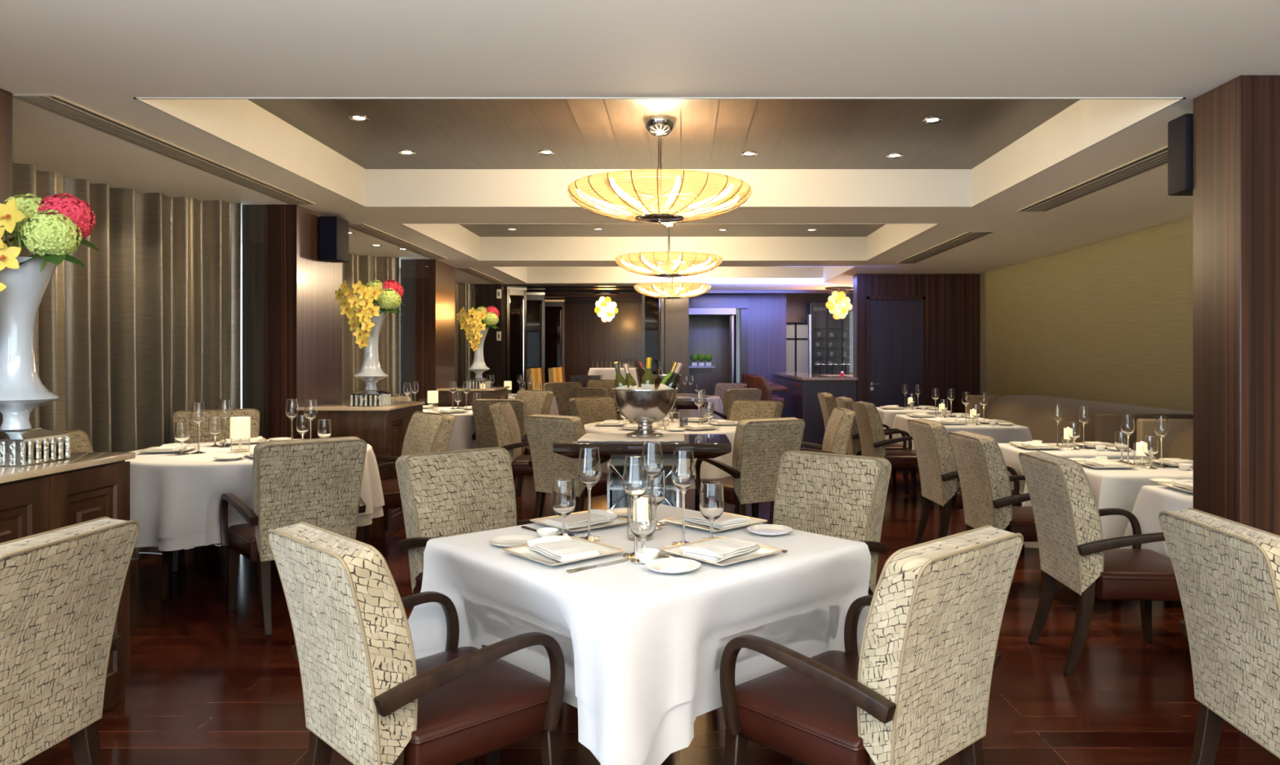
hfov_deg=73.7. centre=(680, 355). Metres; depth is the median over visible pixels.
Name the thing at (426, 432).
armchair
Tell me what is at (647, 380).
wine bottle
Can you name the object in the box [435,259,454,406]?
pillar
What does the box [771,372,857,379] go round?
countertop
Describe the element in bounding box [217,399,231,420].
bowl
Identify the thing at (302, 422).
water goblet
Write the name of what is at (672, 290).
pendant lamp
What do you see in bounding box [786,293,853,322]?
wall
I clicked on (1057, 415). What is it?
bowl
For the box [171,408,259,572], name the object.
armchair
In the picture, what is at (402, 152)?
recessed light
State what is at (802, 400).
bar counter
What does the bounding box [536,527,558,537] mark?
butter dish
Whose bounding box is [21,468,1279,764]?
floor
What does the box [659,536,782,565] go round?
square plate
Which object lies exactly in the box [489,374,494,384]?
wine glass
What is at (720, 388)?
armchair
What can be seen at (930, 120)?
recessed light
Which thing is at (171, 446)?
folded napkin
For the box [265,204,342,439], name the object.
wall
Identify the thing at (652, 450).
bowl
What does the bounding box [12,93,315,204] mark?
ceiling vent
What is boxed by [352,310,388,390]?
flower vase
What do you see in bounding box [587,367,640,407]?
tablecloth
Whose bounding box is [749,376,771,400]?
seat
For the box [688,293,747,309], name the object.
lintel
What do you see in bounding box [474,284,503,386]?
wall pier
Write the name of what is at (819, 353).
tumbler
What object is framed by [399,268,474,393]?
curtain
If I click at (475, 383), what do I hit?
stand
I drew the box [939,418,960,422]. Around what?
folded napkin
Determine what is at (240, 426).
lantern
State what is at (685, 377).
bowl
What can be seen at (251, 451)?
folded napkin
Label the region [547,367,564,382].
dining chair
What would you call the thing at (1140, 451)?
cup
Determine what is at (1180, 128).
wall speaker
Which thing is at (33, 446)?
stand
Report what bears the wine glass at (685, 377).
on the tablecloth at (717, 403)
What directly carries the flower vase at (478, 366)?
on the stand at (475, 383)
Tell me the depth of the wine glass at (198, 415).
4.80 m
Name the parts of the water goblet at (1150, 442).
stem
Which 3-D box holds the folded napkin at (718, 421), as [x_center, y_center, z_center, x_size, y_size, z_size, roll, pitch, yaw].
[0.366,0.545,7.041,0.133,0.031,0.210,0,0,-5]
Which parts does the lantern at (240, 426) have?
lamp shade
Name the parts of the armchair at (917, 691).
leg, seat, armrest, leg, armrest, backrest, leg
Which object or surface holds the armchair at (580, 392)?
on the floor
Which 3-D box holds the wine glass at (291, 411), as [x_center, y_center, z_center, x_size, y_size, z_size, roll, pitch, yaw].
[-2.387,0.406,5.237,0.075,0.284,0.075,0,0,0]
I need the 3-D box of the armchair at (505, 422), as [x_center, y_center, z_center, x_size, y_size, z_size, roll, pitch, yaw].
[-1.267,0.861,7.272,0.647,0.929,0.600,0,0,-2]
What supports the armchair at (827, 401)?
on the floor
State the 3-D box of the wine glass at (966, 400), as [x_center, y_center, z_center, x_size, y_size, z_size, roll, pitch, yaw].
[2.630,0.476,7.875,0.075,0.284,0.075,0,0,0]
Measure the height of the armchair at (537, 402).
0.942 m
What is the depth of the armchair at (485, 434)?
8.10 m
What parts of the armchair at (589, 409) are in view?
backrest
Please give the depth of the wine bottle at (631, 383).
5.37 m
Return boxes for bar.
[814,373,853,377]
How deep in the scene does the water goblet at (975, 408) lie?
7.67 m
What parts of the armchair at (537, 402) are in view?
backrest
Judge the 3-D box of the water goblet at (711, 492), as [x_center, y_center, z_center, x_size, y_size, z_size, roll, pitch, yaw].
[0.095,0.479,2.629,0.075,0.178,0.075,0,0,20]
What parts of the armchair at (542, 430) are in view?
armrest, leg, backrest, leg, seat, armrest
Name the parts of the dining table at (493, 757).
leg, leg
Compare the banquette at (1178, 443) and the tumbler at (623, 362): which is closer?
the banquette at (1178, 443)
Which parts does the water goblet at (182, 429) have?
stem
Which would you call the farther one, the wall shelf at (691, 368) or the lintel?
the wall shelf at (691, 368)
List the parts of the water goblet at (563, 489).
stem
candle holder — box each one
[907,397,914,408]
[938,403,942,415]
[968,409,977,423]
[1063,427,1071,445]
[1136,441,1146,462]
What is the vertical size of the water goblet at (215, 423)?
0.178 m
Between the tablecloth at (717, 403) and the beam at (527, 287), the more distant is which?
the beam at (527, 287)
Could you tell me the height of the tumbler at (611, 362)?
0.126 m
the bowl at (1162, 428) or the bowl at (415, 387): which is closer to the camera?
the bowl at (1162, 428)
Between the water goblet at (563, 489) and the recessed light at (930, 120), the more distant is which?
the recessed light at (930, 120)
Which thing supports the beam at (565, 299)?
attached to the ceiling
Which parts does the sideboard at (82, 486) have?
door, door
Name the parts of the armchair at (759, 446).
leg, armrest, seat, leg, leg, backrest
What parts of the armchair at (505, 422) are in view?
backrest, armrest, seat, armrest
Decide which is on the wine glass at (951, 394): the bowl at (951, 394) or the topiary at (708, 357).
the bowl at (951, 394)
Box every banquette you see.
[966,395,1192,450]
[1136,418,1192,460]
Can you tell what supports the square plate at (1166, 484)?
on the tablecloth at (1150, 500)
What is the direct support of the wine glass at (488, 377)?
on the tablecloth at (553, 410)
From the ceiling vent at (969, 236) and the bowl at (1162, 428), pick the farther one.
the ceiling vent at (969, 236)
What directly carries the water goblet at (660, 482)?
on the tablecloth at (638, 633)
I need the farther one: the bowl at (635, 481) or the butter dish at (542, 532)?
the butter dish at (542, 532)
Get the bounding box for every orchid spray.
[0,198,26,291]
[334,280,382,348]
[456,306,488,351]
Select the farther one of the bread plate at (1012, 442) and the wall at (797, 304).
the wall at (797, 304)
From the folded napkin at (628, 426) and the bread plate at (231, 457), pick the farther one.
the folded napkin at (628, 426)
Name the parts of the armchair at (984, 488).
leg, backrest, armrest, armrest, seat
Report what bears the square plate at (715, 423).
on the tablecloth at (708, 471)
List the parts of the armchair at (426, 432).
leg, armrest, armrest, seat, backrest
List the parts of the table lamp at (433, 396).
lamp shade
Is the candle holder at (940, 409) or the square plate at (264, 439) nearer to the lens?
the square plate at (264, 439)
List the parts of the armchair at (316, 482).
leg, armrest, seat, leg, backrest, armrest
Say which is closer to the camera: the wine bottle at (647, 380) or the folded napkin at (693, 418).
the wine bottle at (647, 380)
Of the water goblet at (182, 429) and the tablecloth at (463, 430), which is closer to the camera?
the water goblet at (182, 429)
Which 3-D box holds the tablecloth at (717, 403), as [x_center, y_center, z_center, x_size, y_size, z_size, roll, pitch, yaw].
[-0.142,0.740,11.933,1.544,0.340,1.555,0,0,0]
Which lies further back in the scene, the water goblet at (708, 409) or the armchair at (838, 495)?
the water goblet at (708, 409)
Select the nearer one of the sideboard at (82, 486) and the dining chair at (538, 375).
the sideboard at (82, 486)
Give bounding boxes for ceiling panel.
[248,99,1079,168]
[457,223,886,236]
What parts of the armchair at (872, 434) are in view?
backrest, armrest, armrest, seat, leg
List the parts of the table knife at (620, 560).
handle, blade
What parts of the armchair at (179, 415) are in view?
leg, backrest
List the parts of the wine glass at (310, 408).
stem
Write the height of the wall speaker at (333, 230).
0.330 m
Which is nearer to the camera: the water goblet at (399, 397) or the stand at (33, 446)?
the stand at (33, 446)
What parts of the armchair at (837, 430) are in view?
leg, armrest, armrest, backrest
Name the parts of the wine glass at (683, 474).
stem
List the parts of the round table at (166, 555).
leg, leg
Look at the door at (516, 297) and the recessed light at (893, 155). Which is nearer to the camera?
the recessed light at (893, 155)
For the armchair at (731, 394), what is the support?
on the floor
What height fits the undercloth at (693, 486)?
0.410 m
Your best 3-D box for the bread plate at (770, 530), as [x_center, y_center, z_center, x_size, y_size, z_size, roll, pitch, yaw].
[0.284,0.560,2.728,0.147,0.016,0.147,0,0,0]
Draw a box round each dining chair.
[526,368,544,390]
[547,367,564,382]
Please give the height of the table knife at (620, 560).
0.005 m
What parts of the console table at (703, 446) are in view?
frame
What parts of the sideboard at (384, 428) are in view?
door, door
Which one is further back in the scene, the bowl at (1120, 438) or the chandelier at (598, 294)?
the chandelier at (598, 294)
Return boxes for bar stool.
[742,373,774,394]
[746,374,781,397]
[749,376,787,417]
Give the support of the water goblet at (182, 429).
on the tablecloth at (171, 495)
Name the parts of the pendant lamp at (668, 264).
stem, lamp shade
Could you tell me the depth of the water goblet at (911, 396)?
9.87 m
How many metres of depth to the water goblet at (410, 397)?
8.70 m
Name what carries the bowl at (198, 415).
on the wine glass at (198, 415)
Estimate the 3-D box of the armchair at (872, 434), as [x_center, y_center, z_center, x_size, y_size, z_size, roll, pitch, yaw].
[1.917,0.872,7.758,0.632,0.906,0.586,0,0,-3]
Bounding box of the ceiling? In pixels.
[0,0,1279,289]
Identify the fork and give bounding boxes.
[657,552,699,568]
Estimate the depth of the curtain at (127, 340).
5.57 m
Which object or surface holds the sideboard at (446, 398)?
on the floor
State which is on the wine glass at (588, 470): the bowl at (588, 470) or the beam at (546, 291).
the bowl at (588, 470)
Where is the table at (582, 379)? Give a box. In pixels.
[569,374,603,386]
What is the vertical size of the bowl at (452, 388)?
0.124 m
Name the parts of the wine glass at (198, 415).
stem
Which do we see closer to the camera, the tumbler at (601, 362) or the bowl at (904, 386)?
the bowl at (904, 386)
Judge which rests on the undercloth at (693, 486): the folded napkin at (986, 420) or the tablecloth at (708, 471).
the tablecloth at (708, 471)
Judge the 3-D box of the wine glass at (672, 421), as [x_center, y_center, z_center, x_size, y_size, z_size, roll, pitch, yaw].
[-0.070,0.426,7.307,0.075,0.284,0.075,0,0,0]
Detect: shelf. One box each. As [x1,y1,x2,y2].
[688,365,715,371]
[813,328,853,328]
[813,337,853,338]
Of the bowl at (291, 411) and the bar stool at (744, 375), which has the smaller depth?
the bowl at (291, 411)
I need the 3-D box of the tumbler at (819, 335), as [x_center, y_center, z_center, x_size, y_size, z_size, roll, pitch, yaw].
[2.650,-0.391,16.360,0.072,0.090,0.072,0,0,0]
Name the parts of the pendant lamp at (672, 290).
lamp shade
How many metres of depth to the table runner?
5.20 m
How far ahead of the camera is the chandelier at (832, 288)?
13.58 m
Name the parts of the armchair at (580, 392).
backrest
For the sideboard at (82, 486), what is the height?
0.949 m
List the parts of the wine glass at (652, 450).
stem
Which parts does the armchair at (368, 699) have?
leg, backrest, armrest, leg, leg, armrest, seat, leg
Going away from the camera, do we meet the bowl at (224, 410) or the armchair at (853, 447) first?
the bowl at (224, 410)
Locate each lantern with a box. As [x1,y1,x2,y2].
[230,416,250,449]
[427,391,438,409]
[503,381,511,395]
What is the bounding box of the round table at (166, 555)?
[161,543,214,600]
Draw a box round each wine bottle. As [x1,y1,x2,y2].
[613,362,627,389]
[622,363,638,389]
[638,361,645,376]
[640,357,654,389]
[655,360,662,374]
[657,361,677,389]
[662,362,683,389]
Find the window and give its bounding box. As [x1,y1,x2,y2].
[231,336,231,408]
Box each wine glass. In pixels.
[191,402,206,453]
[217,399,231,447]
[284,398,298,439]
[304,399,317,438]
[403,382,411,400]
[411,381,418,400]
[448,381,457,408]
[462,382,470,409]
[486,375,491,382]
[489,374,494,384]
[516,374,522,390]
[527,374,533,390]
[577,446,601,541]
[622,454,648,558]
[642,440,663,529]
[670,396,676,422]
[671,448,696,545]
[682,375,687,395]
[688,376,693,396]
[694,391,703,425]
[697,389,706,423]
[902,383,908,408]
[915,384,921,408]
[931,387,939,416]
[947,388,955,417]
[961,391,970,422]
[979,392,988,424]
[1051,404,1063,446]
[1077,405,1090,448]
[1120,413,1135,464]
[1154,415,1169,467]
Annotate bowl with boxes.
[174,421,190,443]
[191,402,206,424]
[208,416,222,436]
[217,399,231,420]
[284,398,298,418]
[304,399,317,420]
[403,382,411,395]
[411,381,418,394]
[448,381,457,393]
[453,391,462,402]
[462,382,470,394]
[516,374,522,383]
[527,374,533,383]
[551,477,575,517]
[577,446,601,487]
[612,386,678,437]
[622,454,648,497]
[629,494,656,539]
[642,440,663,479]
[644,470,666,506]
[653,374,681,387]
[662,412,670,421]
[670,401,675,414]
[671,448,696,491]
[682,375,687,384]
[688,376,693,385]
[694,391,703,407]
[697,389,706,404]
[699,480,724,520]
[705,401,713,404]
[902,383,908,394]
[908,393,915,404]
[915,384,921,395]
[931,387,939,399]
[939,399,947,411]
[947,388,955,400]
[961,391,970,405]
[971,404,980,417]
[979,392,988,406]
[1051,404,1063,422]
[1067,422,1079,439]
[1077,405,1090,424]
[1114,431,1127,451]
[1120,413,1135,435]
[1142,435,1158,457]
[1154,415,1169,438]
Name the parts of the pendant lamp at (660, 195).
lamp shade, stem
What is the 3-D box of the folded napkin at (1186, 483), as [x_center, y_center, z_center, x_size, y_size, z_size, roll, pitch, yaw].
[2.382,0.595,3.918,0.133,0.031,0.210,0,0,0]
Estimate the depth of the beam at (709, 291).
14.10 m
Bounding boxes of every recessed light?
[348,115,369,121]
[370,244,382,246]
[398,150,415,155]
[537,150,554,155]
[741,151,757,156]
[886,153,902,158]
[922,117,942,123]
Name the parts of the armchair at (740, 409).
leg, backrest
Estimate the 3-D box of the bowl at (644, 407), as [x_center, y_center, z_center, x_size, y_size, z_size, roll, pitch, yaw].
[-0.227,0.356,5.400,0.417,0.298,0.417,0,0,-42]
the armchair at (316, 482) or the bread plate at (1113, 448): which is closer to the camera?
the armchair at (316, 482)
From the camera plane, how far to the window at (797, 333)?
16.89 m
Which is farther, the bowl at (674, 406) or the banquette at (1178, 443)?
the bowl at (674, 406)
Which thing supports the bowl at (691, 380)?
on the wine glass at (691, 380)
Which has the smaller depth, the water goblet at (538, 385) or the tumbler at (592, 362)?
the water goblet at (538, 385)
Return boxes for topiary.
[690,353,697,365]
[697,353,705,365]
[705,353,711,365]
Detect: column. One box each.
[242,204,265,438]
[266,204,297,439]
[415,259,435,406]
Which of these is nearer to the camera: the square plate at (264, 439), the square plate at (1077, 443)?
the square plate at (264, 439)
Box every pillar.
[0,88,12,426]
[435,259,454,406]
[665,297,688,393]
[1192,75,1279,535]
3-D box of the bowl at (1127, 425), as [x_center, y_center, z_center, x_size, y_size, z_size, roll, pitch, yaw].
[2.560,0.396,4.885,0.075,0.124,0.075,0,0,0]
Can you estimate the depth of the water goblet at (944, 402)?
8.57 m
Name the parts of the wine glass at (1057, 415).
stem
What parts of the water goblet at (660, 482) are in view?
stem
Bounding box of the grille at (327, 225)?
[319,217,336,257]
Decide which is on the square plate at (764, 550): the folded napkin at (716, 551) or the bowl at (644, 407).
the folded napkin at (716, 551)
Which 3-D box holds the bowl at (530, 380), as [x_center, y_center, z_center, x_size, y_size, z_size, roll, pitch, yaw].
[-2.100,0.326,11.870,0.075,0.124,0.075,0,0,0]
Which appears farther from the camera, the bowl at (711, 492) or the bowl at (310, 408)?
the bowl at (310, 408)
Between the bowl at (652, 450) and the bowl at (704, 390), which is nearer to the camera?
the bowl at (652, 450)
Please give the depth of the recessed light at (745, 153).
5.74 m
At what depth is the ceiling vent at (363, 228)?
7.97 m
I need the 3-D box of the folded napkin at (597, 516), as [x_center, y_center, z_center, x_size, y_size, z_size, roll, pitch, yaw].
[-0.333,0.545,2.864,0.133,0.031,0.210,0,0,43]
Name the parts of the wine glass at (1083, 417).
stem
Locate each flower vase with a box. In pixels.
[0,256,60,430]
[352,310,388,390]
[467,326,489,377]
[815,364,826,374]
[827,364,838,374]
[840,364,850,374]
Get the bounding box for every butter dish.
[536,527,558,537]
[635,547,659,563]
[988,421,996,425]
[1094,444,1106,450]
[1095,456,1107,458]
[1177,463,1191,470]
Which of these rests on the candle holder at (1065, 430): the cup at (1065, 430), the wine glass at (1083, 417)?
the cup at (1065, 430)
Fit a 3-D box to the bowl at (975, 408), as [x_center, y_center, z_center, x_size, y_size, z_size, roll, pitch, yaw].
[2.660,0.499,7.695,0.076,0.118,0.076,0,0,0]
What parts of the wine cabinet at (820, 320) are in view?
post, post, post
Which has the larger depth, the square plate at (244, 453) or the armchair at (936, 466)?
the armchair at (936, 466)
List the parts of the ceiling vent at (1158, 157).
blade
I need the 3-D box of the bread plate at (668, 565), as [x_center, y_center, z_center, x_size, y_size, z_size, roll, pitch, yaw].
[-0.022,0.560,2.261,0.147,0.016,0.147,0,0,0]
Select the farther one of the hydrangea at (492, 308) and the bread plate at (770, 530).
the hydrangea at (492, 308)
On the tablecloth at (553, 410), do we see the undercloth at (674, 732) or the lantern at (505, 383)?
the lantern at (505, 383)
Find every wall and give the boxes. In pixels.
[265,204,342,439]
[503,286,506,381]
[564,303,665,410]
[688,315,729,395]
[739,293,748,382]
[748,293,786,393]
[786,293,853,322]
[853,273,980,413]
[980,215,1192,411]
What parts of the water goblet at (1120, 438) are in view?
stem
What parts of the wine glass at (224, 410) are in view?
stem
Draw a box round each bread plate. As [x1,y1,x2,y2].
[213,454,244,460]
[267,437,291,440]
[488,534,537,547]
[605,507,630,517]
[644,557,700,573]
[666,427,685,431]
[746,524,792,536]
[997,422,1014,425]
[1008,441,1022,444]
[1067,457,1087,461]
[1106,446,1131,450]
[1149,478,1177,483]
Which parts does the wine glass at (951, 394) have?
stem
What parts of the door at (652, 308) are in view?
pane, pull handle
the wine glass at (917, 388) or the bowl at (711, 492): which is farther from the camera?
the wine glass at (917, 388)
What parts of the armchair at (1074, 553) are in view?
leg, backrest, leg, armrest, armrest, seat, leg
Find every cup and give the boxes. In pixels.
[1063,428,1071,439]
[1136,442,1146,455]
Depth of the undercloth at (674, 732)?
2.40 m
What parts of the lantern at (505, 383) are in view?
lamp shade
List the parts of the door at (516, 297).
rail, pull handle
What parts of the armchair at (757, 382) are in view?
armrest, seat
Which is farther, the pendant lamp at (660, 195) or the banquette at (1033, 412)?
the banquette at (1033, 412)
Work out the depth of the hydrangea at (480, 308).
9.72 m
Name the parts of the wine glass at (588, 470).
stem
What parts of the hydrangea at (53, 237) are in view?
stem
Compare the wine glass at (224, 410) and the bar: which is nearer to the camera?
the wine glass at (224, 410)
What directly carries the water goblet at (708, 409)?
on the tablecloth at (708, 471)
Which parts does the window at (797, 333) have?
frosted pane, frosted pane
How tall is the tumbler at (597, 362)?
0.126 m
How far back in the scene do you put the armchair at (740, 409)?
7.66 m
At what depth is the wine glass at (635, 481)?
2.40 m
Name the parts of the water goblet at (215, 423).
stem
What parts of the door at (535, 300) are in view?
rail, pull handle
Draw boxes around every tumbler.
[590,360,595,368]
[595,360,599,368]
[600,360,604,368]
[603,360,608,368]
[608,360,613,368]
[617,360,622,368]
[622,360,626,368]
[630,360,635,368]
[679,417,688,427]
[817,333,821,337]
[817,351,821,356]
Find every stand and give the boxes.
[0,427,70,466]
[350,389,391,406]
[466,377,490,388]
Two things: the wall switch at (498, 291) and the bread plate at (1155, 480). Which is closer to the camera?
the bread plate at (1155, 480)
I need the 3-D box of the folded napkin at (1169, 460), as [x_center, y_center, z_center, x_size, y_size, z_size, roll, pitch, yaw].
[2.818,0.595,4.835,0.133,0.031,0.210,0,0,2]
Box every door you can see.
[505,286,526,393]
[526,292,544,389]
[544,299,564,382]
[641,293,663,378]
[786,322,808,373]
[866,296,925,407]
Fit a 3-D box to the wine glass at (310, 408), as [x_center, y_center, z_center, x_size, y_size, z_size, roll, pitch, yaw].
[-2.220,0.406,5.120,0.075,0.284,0.075,0,0,0]
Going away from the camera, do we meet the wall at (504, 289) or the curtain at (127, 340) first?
the curtain at (127, 340)
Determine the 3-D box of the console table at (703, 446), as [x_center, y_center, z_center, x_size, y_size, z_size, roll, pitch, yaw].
[-0.230,0.920,5.370,1.060,0.800,0.620,0,0,0]
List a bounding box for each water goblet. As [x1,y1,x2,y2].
[174,421,190,454]
[208,416,222,446]
[296,414,309,439]
[317,418,331,438]
[395,393,403,400]
[404,391,412,400]
[453,391,462,408]
[472,392,480,400]
[520,382,525,389]
[535,382,541,390]
[551,477,575,536]
[620,413,626,426]
[629,494,656,564]
[644,470,666,525]
[661,412,670,429]
[669,401,675,422]
[693,383,699,391]
[699,480,724,540]
[703,404,713,425]
[705,401,713,423]
[908,393,915,408]
[939,399,947,417]
[971,404,980,424]
[1067,422,1079,449]
[1114,431,1127,462]
[1142,435,1158,468]
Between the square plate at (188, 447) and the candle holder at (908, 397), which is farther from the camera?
the candle holder at (908, 397)
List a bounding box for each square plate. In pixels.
[136,445,197,453]
[219,437,267,444]
[240,452,253,457]
[434,410,470,413]
[502,536,624,565]
[529,510,629,531]
[595,422,626,426]
[617,426,660,430]
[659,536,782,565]
[662,511,767,531]
[675,418,713,422]
[676,393,695,395]
[677,426,719,430]
[709,421,738,425]
[880,406,905,408]
[906,413,937,417]
[914,406,938,408]
[937,421,968,424]
[976,420,1013,423]
[1012,444,1064,449]
[1071,442,1115,448]
[1076,461,1138,468]
[1145,458,1192,466]
[1157,482,1192,493]
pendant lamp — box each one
[567,115,751,223]
[615,223,722,278]
[634,277,711,300]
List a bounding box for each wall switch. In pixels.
[496,288,501,298]
[496,331,501,340]
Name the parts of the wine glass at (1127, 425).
stem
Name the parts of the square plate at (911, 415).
dish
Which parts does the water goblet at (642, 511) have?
stem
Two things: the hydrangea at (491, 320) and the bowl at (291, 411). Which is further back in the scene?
the hydrangea at (491, 320)
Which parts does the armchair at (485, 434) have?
armrest, backrest, leg, seat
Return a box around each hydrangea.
[1,193,44,254]
[19,209,84,271]
[37,192,98,250]
[365,280,384,304]
[377,288,402,315]
[382,279,404,306]
[475,306,487,321]
[483,311,499,329]
[485,306,500,323]
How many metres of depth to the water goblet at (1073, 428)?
5.63 m
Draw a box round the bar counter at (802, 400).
[771,372,857,449]
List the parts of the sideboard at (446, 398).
door, door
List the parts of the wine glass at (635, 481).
stem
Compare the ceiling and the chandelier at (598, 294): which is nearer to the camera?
the ceiling
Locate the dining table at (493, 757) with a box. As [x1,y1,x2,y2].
[481,644,806,764]
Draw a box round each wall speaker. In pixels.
[319,216,348,262]
[1168,113,1192,195]
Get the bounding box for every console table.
[552,434,731,509]
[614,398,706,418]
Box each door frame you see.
[400,259,415,400]
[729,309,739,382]
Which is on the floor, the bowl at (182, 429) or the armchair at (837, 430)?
the armchair at (837, 430)
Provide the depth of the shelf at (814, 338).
16.32 m
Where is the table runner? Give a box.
[577,433,684,442]
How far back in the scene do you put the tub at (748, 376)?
12.51 m
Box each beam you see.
[502,284,635,286]
[517,286,635,289]
[526,289,640,293]
[544,293,641,297]
[544,297,665,301]
[564,301,665,303]
[706,289,853,293]
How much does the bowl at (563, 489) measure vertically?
0.118 m
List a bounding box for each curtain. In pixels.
[12,163,240,559]
[342,253,399,401]
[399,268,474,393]
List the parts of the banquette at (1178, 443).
backrest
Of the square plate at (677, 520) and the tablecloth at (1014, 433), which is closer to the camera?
the square plate at (677, 520)
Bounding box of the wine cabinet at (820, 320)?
[808,301,853,373]
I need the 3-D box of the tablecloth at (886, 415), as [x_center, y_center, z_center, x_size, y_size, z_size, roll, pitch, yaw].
[2.675,0.810,9.975,0.910,0.380,0.870,0,0,0]
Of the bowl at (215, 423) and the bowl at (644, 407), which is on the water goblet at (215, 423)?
the bowl at (215, 423)
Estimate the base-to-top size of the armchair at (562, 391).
0.960 m
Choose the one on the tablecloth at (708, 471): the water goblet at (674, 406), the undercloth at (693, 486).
the water goblet at (674, 406)
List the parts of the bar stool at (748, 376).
seat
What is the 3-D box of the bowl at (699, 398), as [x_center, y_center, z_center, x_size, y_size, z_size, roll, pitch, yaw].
[0.145,0.346,6.812,0.075,0.124,0.075,0,0,0]
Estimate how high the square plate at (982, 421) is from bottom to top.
0.017 m
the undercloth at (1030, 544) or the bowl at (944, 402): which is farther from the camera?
the bowl at (944, 402)
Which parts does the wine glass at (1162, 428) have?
stem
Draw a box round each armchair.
[0,516,139,764]
[61,429,172,577]
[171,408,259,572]
[219,435,367,636]
[266,521,564,764]
[362,411,455,544]
[391,395,404,400]
[395,447,535,609]
[471,398,530,495]
[488,400,533,484]
[515,389,553,441]
[523,413,612,518]
[543,382,582,415]
[568,395,617,500]
[573,386,620,413]
[586,379,615,400]
[694,399,782,506]
[694,417,805,518]
[713,387,762,420]
[714,382,746,404]
[720,524,1023,764]
[764,450,891,595]
[769,406,855,515]
[817,391,837,429]
[835,395,908,493]
[851,400,933,505]
[907,417,1021,557]
[947,430,1043,577]
[1018,450,1181,675]
[1158,507,1279,764]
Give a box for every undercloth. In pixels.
[134,494,383,551]
[413,586,865,764]
[600,460,732,491]
[1008,467,1026,544]
[1024,542,1119,548]
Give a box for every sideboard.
[0,452,135,712]
[298,400,424,538]
[436,386,509,406]
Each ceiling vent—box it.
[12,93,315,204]
[348,222,447,258]
[454,266,506,284]
[896,231,994,263]
[1017,145,1168,211]
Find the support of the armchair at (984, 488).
on the floor
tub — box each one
[742,373,752,383]
[746,374,758,388]
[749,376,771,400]
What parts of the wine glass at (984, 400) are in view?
stem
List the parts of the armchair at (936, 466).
leg, backrest, leg, armrest, seat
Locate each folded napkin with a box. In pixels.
[149,443,188,451]
[223,435,263,442]
[248,449,253,456]
[422,404,432,407]
[440,408,464,412]
[526,535,599,561]
[545,509,617,528]
[603,419,620,424]
[623,423,654,428]
[680,537,759,562]
[681,511,751,528]
[683,424,714,428]
[688,417,706,420]
[716,420,735,423]
[884,404,900,408]
[911,412,930,416]
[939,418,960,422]
[951,413,969,415]
[984,419,1004,422]
[1021,440,1053,447]
[1082,441,1114,446]
[1083,457,1124,466]
[1158,457,1192,464]
[1172,479,1192,490]
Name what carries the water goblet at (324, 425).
on the tablecloth at (171, 495)
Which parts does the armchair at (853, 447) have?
backrest, armrest, seat, armrest, leg, leg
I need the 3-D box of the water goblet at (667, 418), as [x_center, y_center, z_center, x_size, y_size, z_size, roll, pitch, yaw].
[-0.121,0.479,6.609,0.075,0.178,0.075,0,0,20]
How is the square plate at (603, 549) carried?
on the tablecloth at (638, 633)
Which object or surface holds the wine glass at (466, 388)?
on the tablecloth at (463, 430)
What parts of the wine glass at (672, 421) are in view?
stem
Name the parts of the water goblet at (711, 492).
stem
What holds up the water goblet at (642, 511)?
on the tablecloth at (638, 633)
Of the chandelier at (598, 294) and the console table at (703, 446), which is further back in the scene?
the chandelier at (598, 294)
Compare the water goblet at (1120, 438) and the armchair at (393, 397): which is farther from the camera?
the armchair at (393, 397)
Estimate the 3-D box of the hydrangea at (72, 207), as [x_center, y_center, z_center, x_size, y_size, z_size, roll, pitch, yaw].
[-2.174,-0.458,3.014,0.181,0.231,0.179,0,0,0]
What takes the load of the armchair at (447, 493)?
on the floor
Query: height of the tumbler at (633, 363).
0.126 m
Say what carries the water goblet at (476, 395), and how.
on the tablecloth at (463, 430)
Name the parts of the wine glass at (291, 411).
stem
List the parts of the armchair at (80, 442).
backrest, leg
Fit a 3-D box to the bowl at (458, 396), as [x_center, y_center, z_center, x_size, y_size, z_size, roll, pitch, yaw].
[-2.317,0.429,8.866,0.076,0.118,0.076,0,0,0]
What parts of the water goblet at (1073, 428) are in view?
stem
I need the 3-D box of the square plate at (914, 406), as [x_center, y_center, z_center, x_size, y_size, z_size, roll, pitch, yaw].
[2.880,0.609,10.025,0.255,0.017,0.255,0,0,0]
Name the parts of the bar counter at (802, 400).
panel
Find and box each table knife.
[520,525,537,531]
[565,559,628,573]
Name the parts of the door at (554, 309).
rail, pull handle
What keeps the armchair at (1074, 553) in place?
on the floor
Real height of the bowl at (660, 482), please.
0.118 m
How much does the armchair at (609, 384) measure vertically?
0.960 m
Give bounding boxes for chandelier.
[593,292,618,322]
[825,286,853,319]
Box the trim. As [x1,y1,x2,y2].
[688,307,736,315]
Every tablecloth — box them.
[124,439,384,538]
[408,503,871,764]
[422,406,476,450]
[508,393,559,414]
[583,418,736,479]
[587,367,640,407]
[617,394,723,420]
[876,407,951,439]
[891,414,988,449]
[913,421,1032,449]
[997,443,1155,506]
[1080,459,1192,539]
[1120,485,1192,558]
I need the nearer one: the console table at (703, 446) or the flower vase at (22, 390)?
the flower vase at (22, 390)

